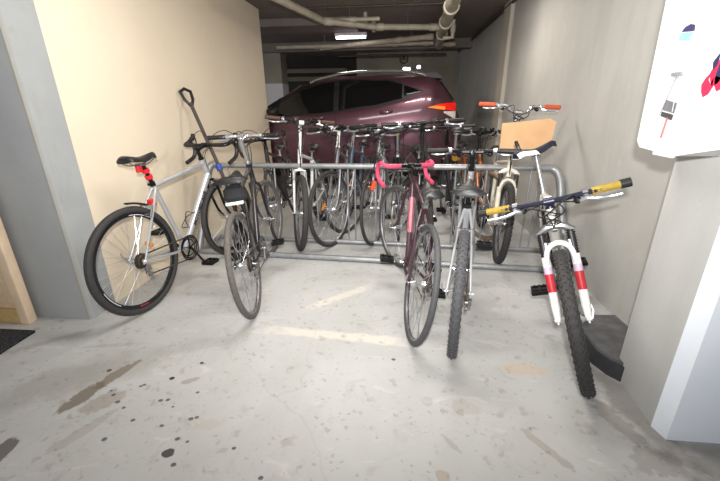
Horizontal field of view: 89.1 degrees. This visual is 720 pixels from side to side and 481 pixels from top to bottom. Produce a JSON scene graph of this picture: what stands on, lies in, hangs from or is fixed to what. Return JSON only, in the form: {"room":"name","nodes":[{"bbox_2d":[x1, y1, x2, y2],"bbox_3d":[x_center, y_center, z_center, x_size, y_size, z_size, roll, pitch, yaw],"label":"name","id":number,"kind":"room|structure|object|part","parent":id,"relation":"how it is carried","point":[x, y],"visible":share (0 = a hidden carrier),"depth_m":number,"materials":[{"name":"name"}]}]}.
{"room":"parking garage","nodes":[
{"label":"parking garage","id":0,"kind":"room"},
{"bbox_2d":[0,0,114,318],"bbox_3d":[-2.200,-0.714,2.060,0.975,2.500,0.205,2,20,6],"label":"wall column","id":1,"kind":"structure","parent":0,"point":[46,216],"depth_m":2.09,"materials":[{"name":"grey paint"}]},
{"bbox_2d":[33,0,273,301],"bbox_3d":[-1.681,-1.338,3.742,0.300,2.500,3.480,2,20,6],"label":"wall","id":2,"kind":"structure","parent":0,"point":[120,67],"depth_m":2.85,"materials":[{"name":"beige paint"}]},
{"bbox_2d":[262,53,287,83],"bbox_3d":[-1.872,-3.016,8.309,0.440,2.500,0.440,2,20,6],"label":"wall","id":3,"kind":"structure","parent":0,"point":[275,65],"depth_m":7.85,"materials":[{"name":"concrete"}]},
{"bbox_2d":[265,83,288,105],"bbox_3d":[-1.868,-2.660,8.440,0.450,1.740,0.450,2,20,6],"label":"trim","id":4,"kind":"structure","parent":3,"relation":"attached to","point":[274,92],"depth_m":8.00,"materials":[{"name":"white paint"}]},
{"bbox_2d":[286,56,356,91],"bbox_3d":[-2.194,-3.719,10.228,4.600,2.500,0.300,2,20,6],"label":"wall","id":5,"kind":"structure","parent":0,"point":[300,62],"depth_m":9.61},
{"bbox_2d":[287,68,346,81],"bbox_3d":[-2.531,-4.360,9.707,4.400,0.290,0.240,2,20,6],"label":"trim","id":6,"kind":"structure","parent":5,"relation":"attached to","point":[319,70],"depth_m":9.46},
{"bbox_2d":[0,170,719,480],"bbox_3d":[0.424,-0.139,4.189,14.000,0.100,16.000,2,20,6],"label":"floor","id":7,"kind":"structure","parent":0,"point":[326,382],"depth_m":1.77,"materials":[{"name":"concrete"}]},
{"bbox_2d":[0,329,35,353],"bbox_3d":[-2.278,0.596,2.099,0.605,0.016,0.320,2,20,6],"label":"door mat","id":8,"kind":"object","parent":7,"relation":"on","point":[9,338],"visible":1,"depth_m":2.15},
{"bbox_2d":[0,217,37,323],"bbox_3d":[-2.241,0.059,2.132,0.320,1.000,0.138,2,20,6],"label":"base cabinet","id":9,"kind":"object","parent":7,"relation":"on","point":[16,306],"visible":1,"depth_m":2.24,"materials":[{"name":"beige wood"}]},
{"bbox_3d":[-2.256,0.023,2.175,0.240,0.920,0.030,2,20,6],"label":"panel","id":10,"kind":"part","parent":9,"relation":"part of","materials":[{"name":"beige wood"}]},
{"bbox_2d":[83,130,250,315],"bbox_3d":[-1.276,-0.229,2.751,0.474,1.095,1.727,2,20,8],"label":"bicycle","id":11,"kind":"object","parent":7,"relation":"on","point":[202,202],"visible":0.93,"depth_m":2.49,"materials":[{"name":"silver metal"}]},
{"bbox_2d":[134,166,142,172],"bbox_3d":[-1.409,-0.457,2.332,0.028,0.044,0.036,1,20,14],"label":"light","id":12,"kind":"object","parent":11,"relation":"on","point":[138,169],"depth_m":2.32,"materials":[{"name":"plastic"}]},
{"bbox_2d":[147,198,156,205],"bbox_3d":[-1.395,-0.254,2.450,0.040,0.048,0.040,1,20,14],"label":"light","id":13,"kind":"object","parent":11,"relation":"on","point":[152,200],"depth_m":2.43,"materials":[{"name":"plastic"}]},
{"bbox_3d":[-1.327,0.106,2.581,0.009,0.206,0.561,1,20,14],"label":"chain","id":14,"kind":"part","parent":11,"relation":"part of","materials":[{"name":"metal"}]},
{"bbox_3d":[-1.339,-0.230,2.672,0.140,0.635,0.910,1,20,14],"label":"frame","id":15,"kind":"part","parent":11,"relation":"part of","materials":[{"name":"silver metal"}]},
{"bbox_2d":[187,134,194,141],"bbox_3d":[-1.420,-0.857,3.081,0.039,0.080,0.086,1,20,14],"label":"hood","id":16,"kind":"object","parent":11,"relation":"attached to","point":[192,137],"depth_m":3.07,"materials":[{"name":"black rubber"}]},
{"bbox_3d":[-1.254,0.105,2.811,0.038,0.162,0.112,10,23,27],"label":"crank arm","id":17,"kind":"part","parent":11,"relation":"part of","materials":[{"name":"black metal"}]},
{"bbox_3d":[-1.262,-0.708,2.918,0.046,0.134,0.125,5,21,15],"label":"stem","id":18,"kind":"part","parent":11,"relation":"part of","materials":[{"name":"black metal"}]},
{"bbox_2d":[178,87,261,248],"bbox_3d":[-1.276,-0.636,3.332,0.596,1.423,0.334,2,20,6],"label":"snow shovel","id":19,"kind":"object","parent":7,"relation":"on","point":[218,165],"visible":0.58,"depth_m":3.32,"materials":[{"name":"black plastic"}]},
{"bbox_3d":[-1.071,-0.112,3.495,0.194,0.323,0.320,2,20,6],"label":"blade","id":20,"kind":"part","parent":19,"relation":"part of","materials":[{"name":"plastic"}]},
{"bbox_2d":[207,131,284,318],"bbox_3d":[-0.808,-0.208,2.688,0.533,1.094,1.654,-6,21,-14],"label":"bicycle","id":21,"kind":"object","parent":7,"relation":"on","point":[235,194],"visible":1,"depth_m":2.51,"materials":[{"name":"metal"}]},
{"bbox_3d":[-1.057,-0.799,2.850,0.161,0.059,0.073,2,20,7],"label":"brake lever","id":22,"kind":"part","parent":21,"relation":"part of","materials":[{"name":"silver metal"}]},
{"bbox_3d":[-0.883,-0.701,2.815,0.051,0.235,0.125,0,20,2],"label":"stem","id":23,"kind":"part","parent":21,"relation":"part of","materials":[{"name":"silver metal"}]},
{"bbox_3d":[-0.799,-0.202,2.621,0.140,0.616,0.894,-9,21,-3],"label":"frame","id":24,"kind":"part","parent":21,"relation":"part of","materials":[{"name":"grey metal"}]},
{"bbox_3d":[-0.701,0.115,2.550,0.009,0.196,0.561,-9,21,-3],"label":"chain","id":25,"kind":"part","parent":21,"relation":"part of","materials":[{"name":"silver metal"}]},
{"bbox_3d":[-0.709,-0.797,2.798,0.161,0.053,0.073,3,20,9],"label":"brake lever","id":26,"kind":"part","parent":21,"relation":"part of","materials":[{"name":"silver metal"}]},
{"bbox_2d":[237,127,301,238],"bbox_3d":[-0.815,-0.694,4.006,0.479,1.094,1.690,4,21,11],"label":"bicycle","id":27,"kind":"object","parent":7,"relation":"on","point":[284,190],"visible":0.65,"depth_m":3.65,"materials":[{"name":"metal"}]},
{"bbox_3d":[-0.934,-0.946,3.582,0.049,0.131,0.126,-1,20,0],"label":"stem","id":28,"kind":"part","parent":27,"relation":"part of","materials":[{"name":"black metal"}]},
{"bbox_3d":[-0.882,-0.747,4.081,0.140,0.634,0.888,-7,20,3],"label":"frame","id":29,"kind":"part","parent":27,"relation":"part of","materials":[{"name":"silver metal"}]},
{"bbox_2d":[265,115,334,250],"bbox_3d":[-0.455,-0.664,3.756,0.554,1.202,1.627,6,21,16],"label":"bicycle","id":30,"kind":"object","parent":7,"relation":"on","point":[301,185],"visible":0.84,"depth_m":3.37,"materials":[{"name":"white paint"}]},
{"bbox_3d":[-0.725,-1.067,3.228,0.160,0.053,0.072,-5,21,-12],"label":"brake lever","id":31,"kind":"part","parent":30,"relation":"part of","materials":[{"name":"silver metal"}]},
{"bbox_2d":[293,116,298,122],"bbox_3d":[-0.568,-1.069,3.237,0.046,0.057,0.099,-6,21,-15],"label":"lamp","id":32,"kind":"object","parent":30,"relation":"on","point":[295,119],"depth_m":3.20,"materials":[{"name":"plastic"}]},
{"bbox_3d":[-0.551,-0.958,3.361,0.071,0.281,0.126,-9,22,-22],"label":"stem","id":33,"kind":"part","parent":30,"relation":"part of","materials":[{"name":"white paint"}]},
{"bbox_3d":[-0.521,-0.668,3.840,0.140,0.635,0.890,1,20,4],"label":"frame","id":34,"kind":"part","parent":30,"relation":"part of","materials":[{"name":"white paint"}]},
{"bbox_2d":[307,123,364,246],"bbox_3d":[-0.245,-0.663,3.861,0.548,1.123,1.649,-2,20,-4],"label":"bicycle","id":35,"kind":"object","parent":7,"relation":"on","point":[324,128],"visible":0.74,"depth_m":3.44,"materials":[{"name":"metal"}]},
{"bbox_2d":[322,124,330,129],"bbox_3d":[-0.305,-1.042,3.361,0.046,0.056,0.098,10,23,26],"label":"lamp","id":36,"kind":"object","parent":35,"relation":"on","point":[325,126],"depth_m":3.33,"materials":[{"name":"black plastic"}]},
{"bbox_3d":[-0.215,-0.963,3.426,0.053,0.201,0.126,13,24,32],"label":"stem","id":37,"kind":"part","parent":35,"relation":"part of","materials":[{"name":"white paint"}]},
{"bbox_3d":[-0.166,-0.709,3.912,0.140,0.655,0.887,5,21,7],"label":"frame","id":38,"kind":"part","parent":35,"relation":"part of","materials":[{"name":"silver metal"}]},
{"bbox_3d":[-0.066,-0.999,3.275,0.167,0.052,0.072,13,24,33],"label":"brake lever","id":39,"kind":"part","parent":35,"relation":"part of","materials":[{"name":"silver metal"}]},
{"bbox_2d":[323,123,376,232],"bbox_3d":[-0.086,-0.791,4.222,0.532,1.110,1.610,0,20,1],"label":"bicycle","id":40,"kind":"object","parent":7,"relation":"on","point":[359,181],"visible":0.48,"depth_m":3.85,"materials":[{"name":"metal"}]},
{"bbox_3d":[-0.086,-1.058,3.790,0.056,0.204,0.126,16,26,38],"label":"stem","id":41,"kind":"part","parent":40,"relation":"part of","materials":[{"name":"silver metal"}]},
{"bbox_3d":[-0.007,-0.820,4.267,0.140,0.616,0.894,6,21,11],"label":"frame","id":42,"kind":"part","parent":40,"relation":"part of","materials":[{"name":"blue metal"}]},
{"bbox_2d":[266,69,460,188],"bbox_3d":[-0.629,-1.878,6.245,4.505,1.759,2.020,2,20,6],"label":"car","id":43,"kind":"object","parent":7,"relation":"on","point":[350,100],"visible":0.44,"depth_m":5.38,"materials":[{"name":"paint"}]},
{"bbox_2d":[266,107,278,115],"bbox_3d":[-1.275,-1.878,5.343,0.180,0.140,0.203,2,20,6],"label":"mirror","id":44,"kind":"object","parent":43,"relation":"attached to","point":[273,111],"depth_m":5.28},
{"bbox_3d":[0.108,-2.406,5.369,1.730,0.178,0.041,2,20,6],"label":"roof rail","id":45,"kind":"part","parent":43,"relation":"part of","materials":[{"name":"silver metal"}]},
{"bbox_2d":[435,103,455,110],"bbox_3d":[1.208,-1.915,5.244,0.391,0.110,0.051,-7,21,-17],"label":"tail light","id":46,"kind":"object","parent":43,"relation":"attached to","point":[438,106],"depth_m":5.24,"materials":[{"name":"red plastic"}]},
{"bbox_2d":[444,111,455,117],"bbox_3d":[1.297,-1.811,5.284,0.202,0.105,0.025,-8,21,-19],"label":"light","id":47,"kind":"object","parent":43,"relation":"attached to","point":[447,114],"depth_m":5.28,"materials":[{"name":"white plastic"}]},
{"bbox_2d":[355,127,402,245],"bbox_3d":[0.208,-0.658,3.884,0.452,1.088,1.727,4,21,8],"label":"bicycle","id":48,"kind":"object","parent":7,"relation":"on","point":[383,146],"visible":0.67,"depth_m":3.45,"materials":[{"name":"silver metal"}]},
{"bbox_2d":[367,127,373,132],"bbox_3d":[0.098,-1.020,3.383,0.045,0.055,0.098,7,22,20],"label":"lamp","id":49,"kind":"object","parent":48,"relation":"on","point":[369,129],"depth_m":3.34,"materials":[{"name":"black plastic"}]},
{"bbox_3d":[0.180,-0.957,3.455,0.047,0.169,0.126,9,22,24],"label":"stem","id":50,"kind":"part","parent":48,"relation":"part of","materials":[{"name":"metal"}]},
{"bbox_3d":[0.236,-0.723,3.943,0.140,0.651,0.888,4,21,8],"label":"frame","id":51,"kind":"part","parent":48,"relation":"part of","materials":[{"name":"silver metal"}]},
{"bbox_3d":[0.274,-0.985,3.350,0.166,0.052,0.072,10,23,26],"label":"brake lever","id":52,"kind":"part","parent":48,"relation":"part of","materials":[{"name":"silver metal"}]},
{"bbox_2d":[195,161,571,271],"bbox_3d":[0.107,-0.259,3.224,3.246,0.793,0.494,3,20,9],"label":"bicycle rack","id":53,"kind":"object","parent":7,"relation":"on","point":[560,182],"visible":0.57,"depth_m":3.27,"materials":[{"name":"metal"}]},
{"bbox_3d":[-1.458,-0.332,3.451,0.109,0.780,0.467,6,21,16],"label":"leg","id":54,"kind":"part","parent":53,"relation":"part of","materials":[{"name":"metal"}]},
{"bbox_2d":[369,170,376,190],"bbox_3d":[0.120,-0.537,3.260,0.074,0.189,0.028,2,20,6],"label":"lock","id":55,"kind":"object","parent":53,"relation":"hanging from","point":[374,182],"visible":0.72,"depth_m":3.26,"materials":[{"name":"orange plastic"}]},
{"bbox_3d":[0.100,0.167,3.145,3.145,0.048,0.048,3,20,9],"label":"floor rail","id":56,"kind":"part","parent":53,"relation":"part of","materials":[{"name":"metal"}]},
{"bbox_3d":[0.047,-0.667,3.297,3.003,0.065,0.049,2,20,8],"label":"rail","id":57,"kind":"part","parent":53,"relation":"part of","materials":[{"name":"metal"}]},
{"bbox_3d":[0.143,0.023,3.537,3.143,0.040,0.040,2,20,8],"label":"floor rail","id":58,"kind":"part","parent":53,"relation":"part of","materials":[{"name":"metal"}]},
{"bbox_3d":[1.643,-0.199,3.002,0.153,0.782,0.527,-4,21,-10],"label":"leg","id":59,"kind":"part","parent":53,"relation":"part of","materials":[{"name":"metal"}]},
{"bbox_2d":[373,125,424,240],"bbox_3d":[0.409,-0.699,3.994,0.610,1.085,1.700,0,20,5],"label":"bicycle","id":60,"kind":"object","parent":7,"relation":"on","point":[397,159],"visible":0.64,"depth_m":3.66,"materials":[{"name":"metal"}]},
{"bbox_3d":[0.401,-0.693,3.908,0.140,0.616,0.894,0,20,5],"label":"frame","id":61,"kind":"part","parent":60,"relation":"part of","materials":[{"name":"silver metal"}]},
{"bbox_2d":[373,148,444,346],"bbox_3d":[0.291,-0.066,2.452,0.477,0.970,1.649,1,20,5],"label":"bicycle","id":62,"kind":"object","parent":7,"relation":"on","point":[412,245],"visible":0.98,"depth_m":2.26,"materials":[{"name":"metal"}]},
{"bbox_2d":[375,152,382,162],"bbox_3d":[0.141,-0.607,2.695,0.037,0.081,0.085,-8,22,-20],"label":"hood","id":63,"kind":"object","parent":62,"relation":"attached to","point":[377,154],"depth_m":2.69,"materials":[{"name":"black rubber"}]},
{"bbox_3d":[0.389,-0.517,2.670,0.045,0.088,0.123,-8,22,-20],"label":"stem","id":64,"kind":"part","parent":62,"relation":"part of","materials":[{"name":"black metal"}]},
{"bbox_3d":[0.362,-0.090,2.373,0.140,0.559,0.894,8,20,-3],"label":"frame","id":65,"kind":"part","parent":62,"relation":"part of","materials":[{"name":"metal"}]},
{"bbox_3d":[0.366,0.215,2.289,0.009,0.196,0.561,8,20,-3],"label":"chain","id":66,"kind":"part","parent":62,"relation":"part of","materials":[{"name":"silver metal"}]},
{"bbox_2d":[424,151,430,160],"bbox_3d":[0.528,-0.655,2.849,0.037,0.081,0.085,-8,22,-20],"label":"hood","id":67,"kind":"object","parent":62,"relation":"attached to","point":[427,156],"depth_m":2.84,"materials":[{"name":"black rubber"}]},
{"bbox_2d":[381,117,465,254],"bbox_3d":[0.666,-0.608,3.623,0.688,1.167,1.600,8,22,22],"label":"bicycle","id":68,"kind":"object","parent":7,"relation":"on","point":[421,180],"visible":0.48,"depth_m":3.20,"materials":[{"name":"metal"}]},
{"bbox_3d":[0.293,-1.002,3.188,0.166,0.060,0.072,-3,20,-5],"label":"brake lever","id":69,"kind":"part","parent":68,"relation":"part of","materials":[{"name":"silver metal"}]},
{"bbox_3d":[0.614,-0.626,3.724,0.140,0.616,0.894,-2,20,5],"label":"frame","id":70,"kind":"part","parent":68,"relation":"part of","materials":[{"name":"metal"}]},
{"bbox_3d":[0.560,-0.915,3.256,0.047,0.294,0.125,-2,20,5],"label":"stem","id":71,"kind":"part","parent":68,"relation":"part of","materials":[{"name":"black metal"}]},
{"bbox_3d":[0.808,-1.023,3.156,0.167,0.052,0.072,3,21,10],"label":"brake lever","id":72,"kind":"part","parent":68,"relation":"part of","materials":[{"name":"silver metal"}]},
{"bbox_2d":[420,124,475,242],"bbox_3d":[1.028,-0.685,3.947,0.592,1.079,1.636,-4,21,-10],"label":"bicycle","id":73,"kind":"object","parent":7,"relation":"on","point":[449,174],"visible":0.67,"depth_m":3.99,"materials":[{"name":"metal"}]},
{"bbox_3d":[0.970,-1.171,4.066,0.044,0.205,0.124,-1,20,6],"label":"stem","id":74,"kind":"part","parent":73,"relation":"part of","materials":[{"name":"black metal"}]},
{"bbox_3d":[0.960,-0.677,3.852,0.140,0.616,0.894,-1,20,6],"label":"frame","id":75,"kind":"part","parent":73,"relation":"part of","materials":[{"name":"silver metal"}]},
{"bbox_2d":[426,141,521,358],"bbox_3d":[0.667,-0.066,2.337,0.613,1.045,1.699,6,21,16],"label":"bicycle","id":76,"kind":"object","parent":7,"relation":"on","point":[469,189],"visible":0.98,"depth_m":1.99,"materials":[{"name":"silver metal"}]},
{"bbox_3d":[0.575,-0.619,2.546,0.160,0.058,0.076,6,21,16],"label":"brake lever","id":77,"kind":"part","parent":76,"relation":"part of","materials":[{"name":"silver metal"}]},
{"bbox_3d":[0.646,-0.079,2.247,0.140,0.606,0.895,6,21,16],"label":"frame","id":78,"kind":"part","parent":76,"relation":"part of","materials":[{"name":"silver metal"}]},
{"bbox_3d":[0.633,0.248,2.167,0.009,0.191,0.561,6,21,16],"label":"chain","id":79,"kind":"part","parent":76,"relation":"part of","materials":[{"name":"silver metal"}]},
{"bbox_3d":[0.758,-0.542,2.477,0.045,0.143,0.124,4,21,12],"label":"stem","id":80,"kind":"part","parent":76,"relation":"part of","materials":[{"name":"black metal"}]},
{"bbox_3d":[0.709,0.109,2.338,0.032,0.171,0.102,11,23,28],"label":"crank arm","id":81,"kind":"part","parent":76,"relation":"part of"},
{"bbox_3d":[0.956,-0.592,2.452,0.161,0.055,0.075,6,21,16],"label":"brake lever","id":82,"kind":"part","parent":76,"relation":"part of","materials":[{"name":"silver metal"}]},
{"bbox_2d":[454,127,507,240],"bbox_3d":[1.263,-0.699,3.988,0.550,1.074,1.612,4,21,12],"label":"bicycle","id":83,"kind":"object","parent":7,"relation":"on","point":[482,130],"visible":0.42,"depth_m":3.56,"materials":[{"name":"metal"}]},
{"bbox_3d":[1.005,-1.013,3.444,0.167,0.052,0.072,-10,22,-23],"label":"brake lever","id":84,"kind":"part","parent":83,"relation":"part of","materials":[{"name":"silver metal"}]},
{"bbox_3d":[1.190,-0.752,4.050,0.140,0.616,0.894,-4,20,0],"label":"frame","id":85,"kind":"part","parent":83,"relation":"part of","materials":[{"name":"orange metal"}]},
{"bbox_3d":[1.178,-0.980,3.564,0.048,0.189,0.126,-9,22,-21],"label":"stem","id":86,"kind":"part","parent":83,"relation":"part of","materials":[{"name":"black metal"}]},
{"bbox_2d":[478,127,486,132],"bbox_3d":[1.151,-1.044,3.452,0.045,0.055,0.098,-7,21,-16],"label":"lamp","id":87,"kind":"object","parent":83,"relation":"on","point":[481,129],"depth_m":3.42,"materials":[{"name":"black plastic"}]},
{"bbox_2d":[476,102,560,263],"bbox_3d":[1.282,-0.608,3.427,0.595,1.298,1.621,-3,20,-7],"label":"bicycle","id":88,"kind":"object","parent":7,"relation":"on","point":[503,189],"visible":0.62,"depth_m":3.05,"materials":[{"name":"white metal"}]},
{"bbox_3d":[1.091,-1.106,3.002,0.157,0.052,0.073,7,22,20],"label":"brake lever","id":89,"kind":"part","parent":88,"relation":"part of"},
{"bbox_3d":[1.312,-0.555,3.525,0.140,0.606,0.895,7,21,8],"label":"frame","id":90,"kind":"part","parent":88,"relation":"part of","materials":[{"name":"beige metal"}]},
{"bbox_3d":[1.252,-0.572,3.073,0.173,0.073,0.038,4,21,13],"label":"fork crown","id":91,"kind":"part","parent":88,"relation":"part of","materials":[{"name":"beige metal"}]},
{"bbox_3d":[1.285,-0.888,3.056,0.052,0.389,0.147,7,21,8],"label":"stem","id":92,"kind":"part","parent":88,"relation":"part of","materials":[{"name":"silver metal"}]},
{"bbox_2d":[499,118,555,148],"bbox_3d":[1.316,-0.837,2.882,0.400,0.235,0.025,2,20,6],"label":"cardboard sheet","id":93,"kind":"object","parent":88,"relation":"hanging from","point":[532,134],"visible":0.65,"depth_m":2.87,"materials":[{"name":"beige cardboard"}]},
{"bbox_3d":[1.493,-1.054,2.912,0.157,0.055,0.074,7,21,8],"label":"brake lever","id":94,"kind":"part","parent":88,"relation":"part of","materials":[{"name":"silver metal"}]},
{"bbox_2d":[478,140,632,398],"bbox_3d":[1.050,-0.008,2.161,0.675,1.055,1.737,7,21,20],"label":"bicycle","id":95,"kind":"object","parent":7,"relation":"on","point":[557,271],"visible":1,"depth_m":1.71,"materials":[{"name":"white paint"}]},
{"bbox_3d":[0.714,-0.139,1.810,0.166,0.056,0.084,-11,14,26],"label":"brake lever","id":96,"kind":"part","parent":95,"relation":"part of","materials":[{"name":"silver metal"}]},
{"bbox_3d":[1.037,-0.542,2.315,0.125,0.067,0.163,-2,20,-5],"label":"saddle panel","id":97,"kind":"part","parent":95,"relation":"part of","materials":[{"name":"white plastic"}]},
{"bbox_3d":[0.911,-0.175,1.760,0.048,0.088,0.124,-11,14,26],"label":"stem","id":98,"kind":"part","parent":95,"relation":"part of","materials":[{"name":"silver metal"}]},
{"bbox_3d":[1.165,-0.028,2.212,0.140,0.579,0.917,-11,14,26],"label":"frame","id":99,"kind":"part","parent":95,"relation":"part of","materials":[{"name":"white metal"}]},
{"bbox_3d":[0.948,-0.056,1.782,0.177,0.071,0.044,-11,14,26],"label":"fork crown","id":100,"kind":"part","parent":95,"relation":"part of","materials":[{"name":"metal"}]},
{"bbox_3d":[1.068,-0.196,1.624,0.162,0.063,0.071,12,23,30],"label":"brake lever","id":101,"kind":"part","parent":95,"relation":"part of","materials":[{"name":"silver metal"}]},
{"bbox_2d":[582,315,627,381],"bbox_3d":[1.359,0.562,1.966,0.290,0.100,0.480,2,20,6],"label":"curb","id":102,"kind":"object","parent":7,"relation":"on","point":[605,335],"visible":0.48,"depth_m":1.92,"materials":[{"name":"grey concrete"}]},
{"bbox_2d":[245,0,509,56],"bbox_3d":[0.398,-2.626,3.273,14.000,0.200,16.000,2,20,6],"label":"ceiling","id":103,"kind":"structure","parent":0,"point":[472,16],"depth_m":5.30,"materials":[{"name":"concrete"}]},
{"bbox_2d":[259,16,358,34],"bbox_3d":[-1.941,-3.389,5.821,3.800,0.120,0.600,2,20,6],"label":"trim","id":104,"kind":"structure","parent":103,"relation":"attached to","point":[286,25],"depth_m":5.57,"materials":[{"name":"concrete"}]},
{"bbox_2d":[335,32,366,38],"bbox_3d":[-0.153,-3.458,6.188,0.540,0.090,0.120,2,20,6],"label":"lamp","id":105,"kind":"object","parent":103,"relation":"hanging from","point":[347,35],"visible":1,"depth_m":6.14,"materials":[{"name":"white plastic"}]},
{"bbox_2d":[276,31,432,49],"bbox_3d":[-0.121,-3.611,6.609,2.852,0.245,0.116,2,20,7],"label":"pipe","id":106,"kind":"object","parent":103,"relation":"hanging from","point":[424,42],"visible":0.87,"depth_m":6.65,"materials":[{"name":"metal"}]},
{"bbox_2d":[271,0,439,30],"bbox_3d":[-0.089,-2.865,4.588,2.647,0.250,0.718,-17,26,-37],"label":"pipe","id":107,"kind":"object","parent":103,"relation":"hanging from","point":[329,21],"visible":0.97,"depth_m":4.88,"materials":[{"name":"metal"}]},
{"bbox_2d":[332,16,379,21],"bbox_3d":[-0.095,-2.942,4.872,0.715,0.065,0.065,2,20,6],"label":"pipe","id":108,"kind":"object","parent":107,"relation":"attached to","point":[374,18],"visible":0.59,"depth_m":4.84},
{"bbox_2d":[304,2,443,9],"bbox_3d":[0.149,-2.911,4.481,1.950,0.094,0.028,2,20,6],"label":"pipe","id":109,"kind":"object","parent":103,"relation":"hanging from","point":[426,3],"visible":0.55,"depth_m":4.48,"materials":[{"name":"metal"}]},
{"bbox_2d":[320,30,433,50],"bbox_3d":[0.232,-3.500,6.319,2.160,0.260,0.144,10,23,26],"label":"pipe","id":110,"kind":"object","parent":103,"relation":"hanging from","point":[429,36],"visible":0.96,"depth_m":6.22,"materials":[{"name":"metal"}]},
{"bbox_2d":[339,50,445,57],"bbox_3d":[0.653,-3.918,7.484,2.200,0.288,0.055,2,20,6],"label":"pipe","id":111,"kind":"object","parent":103,"relation":"hanging from","point":[413,54],"visible":0.91,"depth_m":7.51,"materials":[{"name":"metal"}]},
{"bbox_2d":[399,54,408,63],"bbox_3d":[0.901,-3.720,7.503,0.188,0.190,0.101,2,20,6],"label":"valve","id":112,"kind":"object","parent":111,"relation":"attached to","point":[403,55],"visible":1,"depth_m":7.47,"materials":[{"name":"black metal"}]},
{"bbox_2d":[435,0,460,49],"bbox_3d":[1.213,-3.116,5.254,0.194,0.264,3.606,2,20,8],"label":"drain pipe","id":113,"kind":"object","parent":103,"relation":"hanging from","point":[450,7],"visible":0.92,"depth_m":4.59,"materials":[{"name":"metal"}]},
{"bbox_2d":[435,41,455,46],"bbox_3d":[1.533,-3.538,6.589,0.354,0.100,0.100,-1,20,-2],"label":"pipe","id":114,"kind":"object","parent":113,"relation":"attached to","point":[446,43],"visible":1,"depth_m":6.56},
{"bbox_2d":[443,19,455,40],"bbox_3d":[1.285,-3.015,5.246,0.168,0.250,0.074,9,22,24],"label":"pipe","id":115,"kind":"object","parent":113,"relation":"attached to","point":[453,27],"visible":0.88,"depth_m":5.22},
{"bbox_2d":[357,50,460,108],"bbox_3d":[2.231,-3.429,9.312,4.600,2.500,0.300,2,20,6],"label":"wall","id":116,"kind":"structure","parent":0,"point":[447,66],"depth_m":8.94,"materials":[{"name":"concrete"}]},
{"bbox_2d":[457,0,676,325],"bbox_3d":[2.092,-1.835,4.986,0.300,2.500,8.600,2,20,6],"label":"wall","id":117,"kind":"structure","parent":0,"point":[593,59],"depth_m":2.66,"materials":[{"name":"grey concrete"}]},
{"bbox_2d":[262,38,472,53],"bbox_3d":[-0.541,-4.009,7.581,5.600,0.180,0.280,2,20,6],"label":"beam","id":118,"kind":"structure","parent":117,"relation":"attached to","point":[461,43],"depth_m":7.45,"materials":[{"name":"concrete"}]},
{"bbox_2d":[458,0,516,52],"bbox_3d":[2.086,-3.595,6.266,0.040,0.040,5.400,2,20,6],"label":"trim","id":119,"kind":"structure","parent":117,"relation":"attached to","point":[512,1],"depth_m":5.47,"materials":[{"name":"grey metal"}]},
{"bbox_2d":[487,0,514,193],"bbox_3d":[1.935,-1.881,5.115,0.050,2.500,0.340,2,20,6],"label":"pipe","id":120,"kind":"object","parent":117,"relation":"attached to","point":[508,16],"depth_m":4.91,"materials":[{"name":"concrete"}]},
{"bbox_2d":[651,227,719,443],"bbox_3d":[1.859,-0.368,1.006,1.322,2.500,0.068,2,20,6],"label":"wall","id":121,"kind":"structure","parent":0,"point":[688,408],"depth_m":1.37,"materials":[{"name":"white paint"}]},
{"bbox_2d":[620,156,719,423],"bbox_3d":[1.382,-0.438,1.208,0.315,2.500,0.370,2,20,6],"label":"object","id":122,"kind":"structure","parent":121,"relation":"attached to","point":[688,225],"depth_m":1.46,"materials":[{"name":"concrete"}]},
{"bbox_2d":[637,0,719,157],"bbox_3d":[1.149,-0.554,1.084,0.160,0.632,0.680,2,20,6],"label":"poster","id":123,"kind":"object","parent":121,"relation":"attached to","point":[681,114],"visible":1,"depth_m":1.23,"materials":[{"name":"white paper"}]},
{"bbox_3d":[1.092,-0.405,1.315,0.004,0.070,0.012,2,20,6],"label":"red rod","id":124,"kind":"part","parent":123,"relation":"part of","materials":[{"name":"red paper"}]},
{"bbox_3d":[1.092,-0.503,1.295,0.006,0.168,0.075,2,20,6],"label":"handle","id":125,"kind":"part","parent":123,"relation":"part of","materials":[{"name":"white paper"}]}
]}

